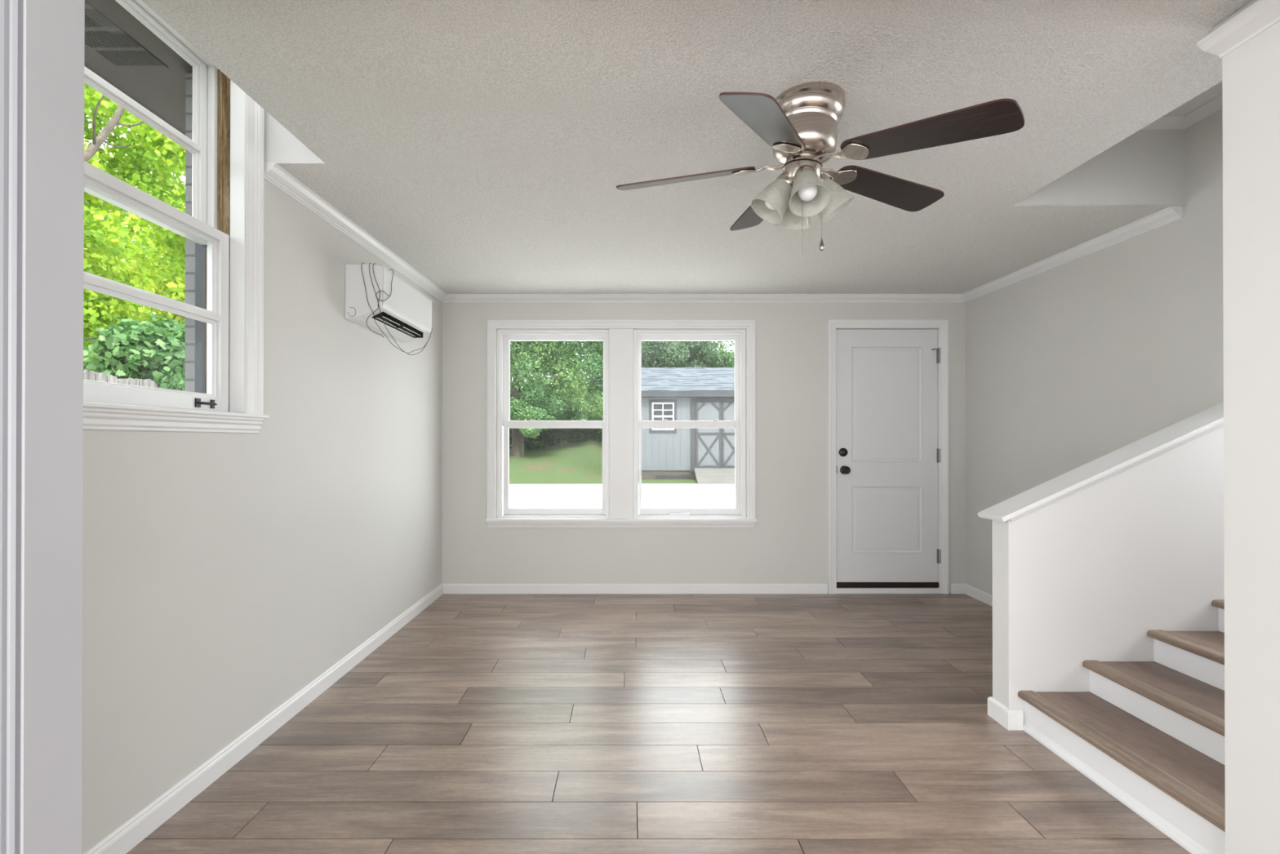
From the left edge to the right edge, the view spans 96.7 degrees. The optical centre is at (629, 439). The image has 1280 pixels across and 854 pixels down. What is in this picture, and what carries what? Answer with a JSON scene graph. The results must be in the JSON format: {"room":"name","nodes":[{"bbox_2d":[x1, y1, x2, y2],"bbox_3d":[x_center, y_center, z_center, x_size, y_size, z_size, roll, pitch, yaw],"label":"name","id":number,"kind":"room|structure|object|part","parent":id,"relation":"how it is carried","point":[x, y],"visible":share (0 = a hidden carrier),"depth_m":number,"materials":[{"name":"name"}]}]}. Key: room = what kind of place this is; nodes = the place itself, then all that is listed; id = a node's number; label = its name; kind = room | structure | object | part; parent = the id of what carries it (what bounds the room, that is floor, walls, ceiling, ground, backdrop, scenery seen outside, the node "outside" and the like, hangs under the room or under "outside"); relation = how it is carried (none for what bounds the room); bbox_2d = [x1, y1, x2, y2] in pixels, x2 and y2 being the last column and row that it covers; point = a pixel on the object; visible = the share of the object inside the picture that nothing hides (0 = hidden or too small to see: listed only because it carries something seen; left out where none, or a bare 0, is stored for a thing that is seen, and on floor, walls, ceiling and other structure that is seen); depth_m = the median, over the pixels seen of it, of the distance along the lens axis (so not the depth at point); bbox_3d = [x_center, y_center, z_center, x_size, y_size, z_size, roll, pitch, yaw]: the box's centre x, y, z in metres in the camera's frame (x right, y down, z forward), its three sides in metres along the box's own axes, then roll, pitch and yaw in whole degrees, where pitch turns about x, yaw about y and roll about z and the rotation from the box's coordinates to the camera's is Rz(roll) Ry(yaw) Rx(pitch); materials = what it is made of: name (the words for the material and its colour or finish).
{"room":"empty living room","nodes":[
{"label":"empty living room","id":0,"kind":"room"},
{"bbox_2d":[185,73,195,391],"bbox_3d":[-1.666,0.120,2.922,0.120,3.200,3.555,0,0,0],"label":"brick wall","id":1,"kind":"structure","parent":0,"point":[189,245],"depth_m":2.21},
{"bbox_2d":[84,0,192,135],"bbox_3d":[-1.878,-1.431,3.078,0.444,0.020,3.855,0,0,0],"label":"soffit","id":2,"kind":"structure","parent":1,"relation":"attached to","point":[162,91],"depth_m":2.22,"materials":[{"name":"beige paint"}]},
{"bbox_2d":[84,0,168,68],"bbox_3d":[-1.865,-1.423,1.867,0.200,0.005,0.625,0,0,0],"label":"soffit vent","id":3,"kind":"object","parent":2,"relation":"attached to","point":[103,37],"visible":0.7,"depth_m":2.05,"materials":[{"name":"grey metal"}]},
{"bbox_2d":[81,68,442,853],"bbox_3d":[-1.546,-0.150,2.868,0.110,2.980,3.665,0,0,0],"label":"wall","id":4,"kind":"structure","parent":0,"point":[224,575],"depth_m":2.33,"materials":[{"name":"beige paint"}]},
{"bbox_2d":[83,0,269,433],"bbox_3d":[-1.591,-0.787,1.765,0.280,1.526,1.064,0,0,0],"label":"window","id":5,"kind":"structure","parent":4,"relation":"in","point":[225,225],"depth_m":2.16,"materials":[{"name":"white paint"}]},
{"bbox_3d":[-1.631,-1.097,1.764,0.035,0.697,0.848,0,0,0],"label":"sash","id":6,"kind":"part","parent":5,"relation":"part of","materials":[{"name":"white paint"}]},
{"bbox_3d":[-1.559,-0.446,1.762,0.042,0.680,0.848,0,0,0],"label":"sash","id":7,"kind":"part","parent":5,"relation":"part of","materials":[{"name":"white paint"}]},
{"bbox_3d":[-1.669,-0.765,1.758,0.115,1.482,0.910,0,0,0],"label":"exterior frame","id":8,"kind":"part","parent":5,"relation":"part of","materials":[{"name":"white wood"}]},
{"bbox_3d":[-1.479,-0.823,1.763,0.024,1.454,1.048,0,0,0],"label":"casing","id":9,"kind":"part","parent":5,"relation":"part of","materials":[{"name":"white paint"}]},
{"bbox_2d":[84,582,443,853],"bbox_3d":[-1.484,1.178,2.833,0.014,0.083,3.385,0,0,0],"label":"baseboard","id":10,"kind":"structure","parent":4,"relation":"attached to","point":[132,832],"depth_m":2.14,"materials":[{"name":"white paint"}]},
{"bbox_2d":[345,264,431,342],"bbox_3d":[-1.387,-0.774,3.343,0.206,0.287,0.729,0,0,0],"label":"air conditioner","id":11,"kind":"object","parent":4,"relation":"attached to","point":[406,314],"visible":1,"depth_m":3.10,"materials":[{"name":"white plastic"}]},
{"bbox_2d":[366,262,383,337],"bbox_3d":[-1.336,-0.733,2.997,0.073,0.384,0.069,0,0,0],"label":"cable","id":12,"kind":"object","parent":11,"relation":"hanging from","point":[374,263],"visible":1,"depth_m":2.97,"materials":[{"name":"black rubber"}]},
{"bbox_2d":[375,269,393,301],"bbox_3d":[-1.292,-0.818,3.022,0.061,0.199,0.127,0,0,0],"label":"cable","id":13,"kind":"object","parent":11,"relation":"attached to","point":[389,269],"visible":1,"depth_m":3.02,"materials":[{"name":"black rubber"}]},
{"bbox_2d":[361,262,432,355],"bbox_3d":[-1.345,-0.719,3.344,0.068,0.419,0.759,0,0,3],"label":"cable","id":14,"kind":"object","parent":11,"relation":"attached to","point":[362,263],"visible":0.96,"depth_m":3.01,"materials":[{"name":"black rubber"}]},
{"bbox_2d":[368,262,430,353],"bbox_3d":[-1.328,-0.720,3.342,0.072,0.412,0.751,0,0,0],"label":"cable","id":15,"kind":"object","parent":11,"relation":"attached to","point":[370,263],"visible":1,"depth_m":3.02,"materials":[{"name":"black rubber"}]},
{"bbox_3d":[-1.292,-0.803,3.344,0.016,0.218,0.719,0,0,0],"label":"panel","id":16,"kind":"part","parent":11,"relation":"part of","materials":[{"name":"white plastic"}]},
{"bbox_2d":[263,110,324,163],"bbox_3d":[-1.324,-1.385,1.775,0.334,0.518,1.250,0,0,0],"label":"wall","id":17,"kind":"structure","parent":0,"point":[281,146],"depth_m":2.32,"materials":[{"name":"white paint"}]},
{"bbox_2d":[126,593,1191,853],"bbox_3d":[0.800,1.271,0.261,7.600,0.120,8.530,0,0,0],"label":"floor","id":18,"kind":"structure","parent":0,"point":[486,723],"depth_m":2.24,"materials":[{"name":"laminate"}]},
{"bbox_2d":[1017,599,1225,853],"bbox_3d":[2.609,0.754,1.965,1.946,0.926,0.863,0,0,0],"label":"staircase","id":19,"kind":"structure","parent":18,"relation":"on","point":[1149,734],"depth_m":2.05,"materials":[{"name":"paint"}]},
{"bbox_3d":[1.657,1.200,1.963,0.014,0.034,0.863,0,0,0],"label":"shoe moulding","id":20,"kind":"part","parent":19,"relation":"part of","materials":[{"name":"paint"}]},
{"bbox_2d":[141,0,1252,293],"bbox_3d":[0.592,-1.188,2.842,4.165,0.171,3.385,0,0,0],"label":"ceiling","id":21,"kind":"structure","parent":0,"point":[487,145],"depth_m":1.96,"materials":[{"name":"white paint"}]},
{"bbox_2d":[616,81,1025,253],"bbox_3d":[0.557,-0.867,1.927,1.206,0.542,1.183,0,0,0],"label":"ceiling fan","id":22,"kind":"object","parent":21,"relation":"hanging from","point":[800,125],"visible":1,"depth_m":1.80,"materials":[{"name":"brown wood"}]},
{"bbox_3d":[0.191,-0.903,1.971,0.476,0.006,0.141,-3,18,12],"label":"blade","id":23,"kind":"part","parent":22,"relation":"part of","materials":[{"name":"brown wood"}]},
{"bbox_3d":[0.529,-0.930,2.281,0.141,0.006,0.476,-14,2,-6],"label":"blade","id":24,"kind":"part","parent":22,"relation":"part of","materials":[{"name":"wood"}]},
{"bbox_3d":[0.383,-0.861,1.558,0.141,0.006,0.476,18,18,26],"label":"blade","id":25,"kind":"part","parent":22,"relation":"part of","materials":[{"name":"wood"}]},
{"bbox_3d":[0.490,-0.808,1.896,0.074,0.084,0.060,0,0,0],"label":"bulb","id":26,"kind":"part","parent":22,"relation":"part of","materials":[{"name":"white glass"}]},
{"bbox_3d":[0.476,-0.795,1.897,0.141,0.144,0.125,0,0,0],"label":"lamp shade","id":27,"kind":"part","parent":22,"relation":"part of","materials":[{"name":"white glass"}]},
{"bbox_3d":[0.578,-0.794,1.991,0.125,0.144,0.141,0,0,0],"label":"lamp shade","id":28,"kind":"part","parent":22,"relation":"part of","materials":[{"name":"white glass"}]},
{"bbox_3d":[0.559,-0.724,1.837,0.003,0.258,0.002,0,0,0],"label":"pull chain","id":29,"kind":"part","parent":22,"relation":"part of","materials":[{"name":"silver metal"}]},
{"bbox_3d":[0.569,-0.804,1.813,0.062,0.086,0.060,0,0,-43],"label":"bulb","id":30,"kind":"part","parent":22,"relation":"part of","materials":[{"name":"white glass"}]},
{"bbox_3d":[0.567,-0.791,1.803,0.125,0.141,0.135,0,0,0],"label":"lamp shade","id":31,"kind":"part","parent":22,"relation":"part of","materials":[{"name":"white glass"}]},
{"bbox_3d":[0.633,-0.761,1.873,0.003,0.199,0.002,0,0,0],"label":"pull chain","id":32,"kind":"part","parent":22,"relation":"part of","materials":[{"name":"silver metal"}]},
{"bbox_3d":[0.672,-0.795,1.889,0.141,0.144,0.125,0,0,0],"label":"lamp shade","id":33,"kind":"part","parent":22,"relation":"part of","materials":[{"name":"white glass"}]},
{"bbox_3d":[0.928,-0.904,2.054,0.476,0.006,0.140,3,-9,-24],"label":"blade","id":34,"kind":"part","parent":22,"relation":"part of","materials":[{"name":"brown wood"}]},
{"bbox_3d":[0.833,-0.862,1.609,0.140,0.006,0.476,14,0,-43],"label":"blade","id":35,"kind":"part","parent":22,"relation":"part of","materials":[{"name":"brown wood"}]},
{"bbox_2d":[441,302,965,593],"bbox_3d":[0.597,-0.114,4.615,4.395,2.920,0.170,0,0,0],"label":"wall","id":36,"kind":"structure","parent":0,"point":[788,542],"depth_m":4.53,"materials":[{"name":"beige paint"}]},
{"bbox_2d":[496,328,608,517],"bbox_3d":[-0.612,-0.126,4.615,0.902,1.512,0.130,0,0,0],"label":"window","id":37,"kind":"structure","parent":36,"relation":"in","point":[504,336],"depth_m":4.58,"materials":[{"name":"white plastic"}]},
{"bbox_3d":[-0.612,-0.479,4.639,0.840,0.742,0.030,0,0,0],"label":"sash","id":38,"kind":"part","parent":37,"relation":"part of","materials":[{"name":"white plastic"}]},
{"bbox_3d":[-0.602,0.231,4.601,0.830,0.758,0.032,0,0,0],"label":"sash","id":39,"kind":"part","parent":37,"relation":"part of","materials":[{"name":"white plastic"}]},
{"bbox_2d":[486,320,755,518],"bbox_3d":[-0.064,-0.159,4.519,2.130,1.579,0.024,0,0,0],"label":"trim","id":40,"kind":"structure","parent":36,"relation":"attached to","point":[492,325],"depth_m":4.51,"materials":[{"name":"white paint"}]},
{"bbox_2d":[608,328,633,518],"bbox_3d":[-0.064,-0.126,4.526,0.193,1.512,0.010,0,0,0],"label":"trim","id":41,"kind":"structure","parent":36,"relation":"attached to","point":[620,340],"depth_m":4.52,"materials":[{"name":"white paint"}]},
{"bbox_2d":[485,517,756,527],"bbox_3d":[-0.064,0.664,4.517,2.143,0.072,0.062,0,0,0],"label":"trim","id":42,"kind":"structure","parent":36,"relation":"attached to","point":[498,522],"depth_m":4.51,"materials":[{"name":"white paint"}]},
{"bbox_2d":[442,583,827,593],"bbox_3d":[0.041,1.187,4.519,3.064,0.078,0.013,0,0,0],"label":"baseboard","id":43,"kind":"structure","parent":36,"relation":"attached to","point":[447,588],"depth_m":4.51,"materials":[{"name":"white paint"}]},
{"bbox_2d":[633,328,746,517],"bbox_3d":[0.483,-0.126,4.615,0.900,1.512,0.130,0,0,0],"label":"window","id":44,"kind":"structure","parent":36,"relation":"in","point":[739,335],"depth_m":4.58,"materials":[{"name":"white plastic"}]},
{"bbox_3d":[0.402,0.604,4.569,0.167,0.033,0.030,0,0,0],"label":"crank handle","id":45,"kind":"part","parent":44,"relation":"part of","materials":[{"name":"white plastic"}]},
{"bbox_3d":[0.483,-0.479,4.639,0.839,0.742,0.030,0,0,0],"label":"sash","id":46,"kind":"part","parent":44,"relation":"part of","materials":[{"name":"white plastic"}]},
{"bbox_3d":[0.493,0.231,4.601,0.829,0.758,0.032,0,0,0],"label":"sash","id":47,"kind":"part","parent":44,"relation":"part of","materials":[{"name":"white plastic"}]},
{"bbox_2d":[827,319,949,594],"bbox_3d":[2.057,0.162,4.585,0.954,2.228,0.220,0,0,0],"label":"door","id":48,"kind":"structure","parent":36,"relation":"in","point":[888,532],"depth_m":4.54,"materials":[{"name":"white paint"}]},
{"bbox_3d":[1.715,0.244,4.508,0.068,0.068,0.067,0,0,0],"label":"knob","id":49,"kind":"part","parent":48,"relation":"part of","materials":[{"name":"black metal"}]},
{"bbox_2d":[964,108,1223,595],"bbox_3d":[2.734,-0.120,2.923,0.120,2.920,3.555,0,0,0],"label":"wall","id":50,"kind":"structure","parent":0,"point":[1068,366],"depth_m":3.26,"materials":[{"name":"beige paint"}]},
{"bbox_2d":[950,583,992,606],"bbox_3d":[2.614,1.183,3.521,0.120,0.078,2.010,0,0,0],"label":"baseboard","id":51,"kind":"structure","parent":50,"relation":"attached to","point":[969,590],"depth_m":4.41,"materials":[{"name":"white paint"}]},
{"bbox_2d":[1013,129,1185,204],"bbox_3d":[2.220,-1.356,2.190,0.949,0.452,1.300,0,0,0],"label":"wall","id":52,"kind":"structure","parent":0,"point":[1147,166],"depth_m":2.74,"materials":[{"name":"beige paint"}]},
{"bbox_2d":[263,162,1182,302],"bbox_3d":[0.592,-1.106,3.419,4.165,0.090,2.230,0,0,0],"label":"trim","id":53,"kind":"structure","parent":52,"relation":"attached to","point":[273,173],"depth_m":4.10,"materials":[{"name":"white paint"}]},
{"bbox_2d":[1140,81,1222,129],"bbox_3d":[2.260,-1.518,2.140,0.829,0.050,1.200,0,0,0],"label":"trim","id":54,"kind":"structure","parent":52,"relation":"attached to","point":[1210,101],"depth_m":2.63,"materials":[{"name":"white paint"}]},
{"bbox_2d":[991,426,1224,723],"bbox_3d":[2.157,0.522,2.454,1.114,1.392,0.112,0,0,0],"label":"wall","id":55,"kind":"structure","parent":0,"point":[1086,575],"depth_m":2.40,"materials":[{"name":"white paint"}]},
{"bbox_2d":[987,696,1022,729],"bbox_3d":[2.131,1.177,2.452,1.087,0.083,0.138,0,0,0],"label":"baseboard","id":56,"kind":"structure","parent":55,"relation":"attached to","point":[1010,718],"depth_m":2.40,"materials":[{"name":"white paint"}]},
{"bbox_2d":[977,401,1223,522],"bbox_3d":[2.112,0.086,2.456,1.119,0.520,0.172,0,0,0],"label":"trim","id":57,"kind":"structure","parent":55,"relation":"attached to","point":[1173,434],"depth_m":2.43,"materials":[{"name":"white paint"}]},
{"bbox_2d":[1222,21,1279,853],"bbox_3d":[3.102,-0.126,1.285,2.996,2.920,0.500,0,0,0],"label":"wall","id":58,"kind":"structure","parent":0,"point":[1251,73],"depth_m":1.46,"materials":[{"name":"white paint"}]},
{"bbox_2d":[1196,0,1279,57],"bbox_3d":[1.569,-1.069,1.344,0.070,0.082,0.390,0,0,0],"label":"trim","id":59,"kind":"structure","parent":58,"relation":"attached to","point":[1256,16],"depth_m":1.45,"materials":[{"name":"white paint"}]},
{"bbox_3d":[0.100,-0.126,1.090,6.200,2.920,0.110,0,0,0],"label":"wall","id":60,"kind":"structure","parent":0,"visible":0},
{"bbox_2d":[0,0,22,853],"bbox_3d":[-1.145,0.084,1.024,0.080,2.260,0.022,0,0,0],"label":"trim","id":61,"kind":"structure","parent":60,"relation":"attached to","point":[11,11],"depth_m":1.02,"materials":[{"name":"grey paint"}]},
{"bbox_2d":[20,0,84,853],"bbox_3d":[-1.109,0.114,1.090,0.018,2.200,0.112,0,0,0],"label":"trim","id":62,"kind":"structure","parent":60,"relation":"attached to","point":[54,30],"depth_m":1.09,"materials":[{"name":"grey paint"}]},
{"label":"outside","id":63,"kind":"structure","parent":0,"visible":0},
{"bbox_2d":[509,484,734,513],"bbox_3d":[1.000,1.283,10.411,26.000,0.159,11.030,0,0,0],"label":"driveway","id":64,"kind":"structure","parent":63,"point":[521,495],"depth_m":12.65,"materials":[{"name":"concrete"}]},
{"bbox_2d":[83,360,98,373],"bbox_3d":[-7.562,-0.160,8.272,1.977,2.801,3.736,0,0,-5],"label":"shrub","id":65,"kind":"object","parent":64,"relation":"on","point":[86,363],"visible":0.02,"depth_m":7.75,"materials":[{"name":"green plant"}]},
{"bbox_2d":[693,467,734,484],"bbox_3d":[2.755,1.044,16.056,1.751,0.425,0.960,0,0,0],"label":"ramp","id":66,"kind":"object","parent":64,"relation":"on","point":[702,475],"visible":0.59,"depth_m":16.07,"materials":[{"name":"white wood"}]},
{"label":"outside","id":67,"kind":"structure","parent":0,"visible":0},
{"bbox_2d":[509,431,697,484],"bbox_3d":[-2.000,-0.078,20.000,64.000,3.164,64.000,0,0,0],"label":"lawn","id":68,"kind":"structure","parent":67,"point":[572,463],"depth_m":18.13,"materials":[{"name":"green plant"}]},
{"bbox_2d":[83,369,157,387],"bbox_3d":[-6.030,0.255,7.166,0.060,2.200,11.133,0,0,0],"label":"picket fence","id":69,"kind":"object","parent":68,"relation":"on","point":[88,375],"visible":0.07,"depth_m":6.63,"materials":[{"name":"white wood"}]},
{"bbox_2d":[83,313,185,391],"bbox_3d":[-6.358,-0.240,7.904,1.124,2.960,1.995,0,0,-3],"label":"bush","id":70,"kind":"object","parent":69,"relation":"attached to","point":[155,353],"visible":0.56,"depth_m":7.23,"materials":[{"name":"green plant"}]},
{"bbox_2d":[83,337,99,339],"bbox_3d":[-6.636,-1.307,7.345,0.044,0.269,1.145,0,0,-5],"label":"bare twig","id":71,"kind":"object","parent":70,"relation":"attached to","point":[93,337],"visible":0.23,"depth_m":6.97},
{"bbox_2d":[84,176,166,324],"bbox_3d":[-15.731,-2.987,17.414,7.000,10.838,11.942,0,0,-6],"label":"tree","id":72,"kind":"object","parent":68,"relation":"on","point":[102,203],"visible":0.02,"depth_m":16.93,"materials":[{"name":"green plant"}]},
{"bbox_2d":[83,82,185,365],"bbox_3d":[-9.038,-2.831,10.150,4.971,8.157,6.325,0,0,11],"label":"maple tree","id":73,"kind":"object","parent":68,"relation":"on","point":[142,149],"visible":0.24,"depth_m":9.19,"materials":[{"name":"green plant"}]},
{"bbox_2d":[84,137,185,357],"bbox_3d":[-12.539,-3.077,14.713,5.113,8.704,9.352,0,0,-7],"label":"maple tree","id":74,"kind":"object","parent":68,"relation":"on","point":[154,266],"visible":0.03,"depth_m":15.12,"materials":[{"name":"green plant"}]},
{"bbox_2d":[510,349,575,392],"bbox_3d":[-8.947,-4.384,33.983,12.025,13.047,5.898,0,0,-3],"label":"tree","id":75,"kind":"object","parent":68,"relation":"on","point":[511,385],"visible":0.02,"depth_m":32.87,"materials":[{"name":"green plant"}]},
{"bbox_2d":[509,416,603,449],"bbox_3d":[-2.691,-0.257,22.625,6.939,1.801,2.042,0,0,-40],"label":"shrub","id":76,"kind":"object","parent":68,"relation":"on","point":[546,436],"visible":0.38,"depth_m":22.01,"materials":[{"name":"green plant"}]},
{"bbox_2d":[510,341,648,456],"bbox_3d":[-3.267,-5.033,21.796,8.488,11.385,7.691,0,0,0],"label":"tree","id":77,"kind":"object","parent":68,"relation":"on","point":[571,397],"visible":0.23,"depth_m":20.13,"materials":[{"name":"green plant"}]},
{"bbox_2d":[510,341,700,420],"bbox_3d":[-3.291,-4.387,27.520,14.534,9.342,6.157,0,0,0],"label":"tree","id":78,"kind":"object","parent":68,"relation":"on","point":[528,343],"visible":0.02,"depth_m":26.59,"materials":[{"name":"green plant"}]},
{"bbox_2d":[582,343,724,386],"bbox_3d":[2.248,-3.188,36.131,12.793,9.049,6.189,0,0,0],"label":"tree","id":79,"kind":"object","parent":68,"relation":"on","point":[598,376],"visible":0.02,"depth_m":35.13,"materials":[{"name":"green plant"}]},
{"bbox_2d":[641,341,727,367],"bbox_3d":[2.044,-2.096,25.825,4.355,6.793,4.592,0,0,27],"label":"tree","id":80,"kind":"object","parent":68,"relation":"on","point":[657,353],"visible":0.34,"depth_m":24.59,"materials":[{"name":"green plant"}]},
{"bbox_2d":[638,367,734,479],"bbox_3d":[2.353,-0.545,18.092,5.216,3.477,3.460,0,0,0],"label":"garden shed","id":81,"kind":"object","parent":68,"relation":"on","point":[668,393],"visible":0.61,"depth_m":16.60,"materials":[{"name":"grey wood"}]},
{"bbox_2d":[652,402,674,430],"bbox_3d":[0.981,-0.672,16.590,0.642,0.797,0.023,0,0,0],"label":"window","id":82,"kind":"structure","parent":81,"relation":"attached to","point":[660,411],"depth_m":16.59,"materials":[{"name":"white paint"}]},
{"bbox_2d":[655,475,691,478],"bbox_3d":[1.286,1.089,16.622,1.040,0.091,0.011,0,0,0],"label":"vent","id":83,"kind":"object","parent":81,"relation":"attached to","point":[656,476],"depth_m":16.62,"materials":[{"name":"grey"}]},
{"bbox_3d":[2.307,-0.136,16.582,0.750,1.920,0.032,0,0,0],"label":"shed door","id":84,"kind":"part","parent":81,"relation":"part of","materials":[{"name":"grey wood"}]},
{"bbox_3d":[3.066,-0.136,16.582,0.755,1.920,0.032,0,0,0],"label":"shed door","id":85,"kind":"part","parent":81,"relation":"part of","materials":[{"name":"grey wood"}]},
{"bbox_2d":[705,340,734,367],"bbox_3d":[5.139,-2.069,27.133,4.284,6.747,3.707,0,0,42],"label":"tree","id":86,"kind":"object","parent":68,"relation":"on","point":[730,357],"visible":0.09,"depth_m":26.25,"materials":[{"name":"green plant"}]}
]}

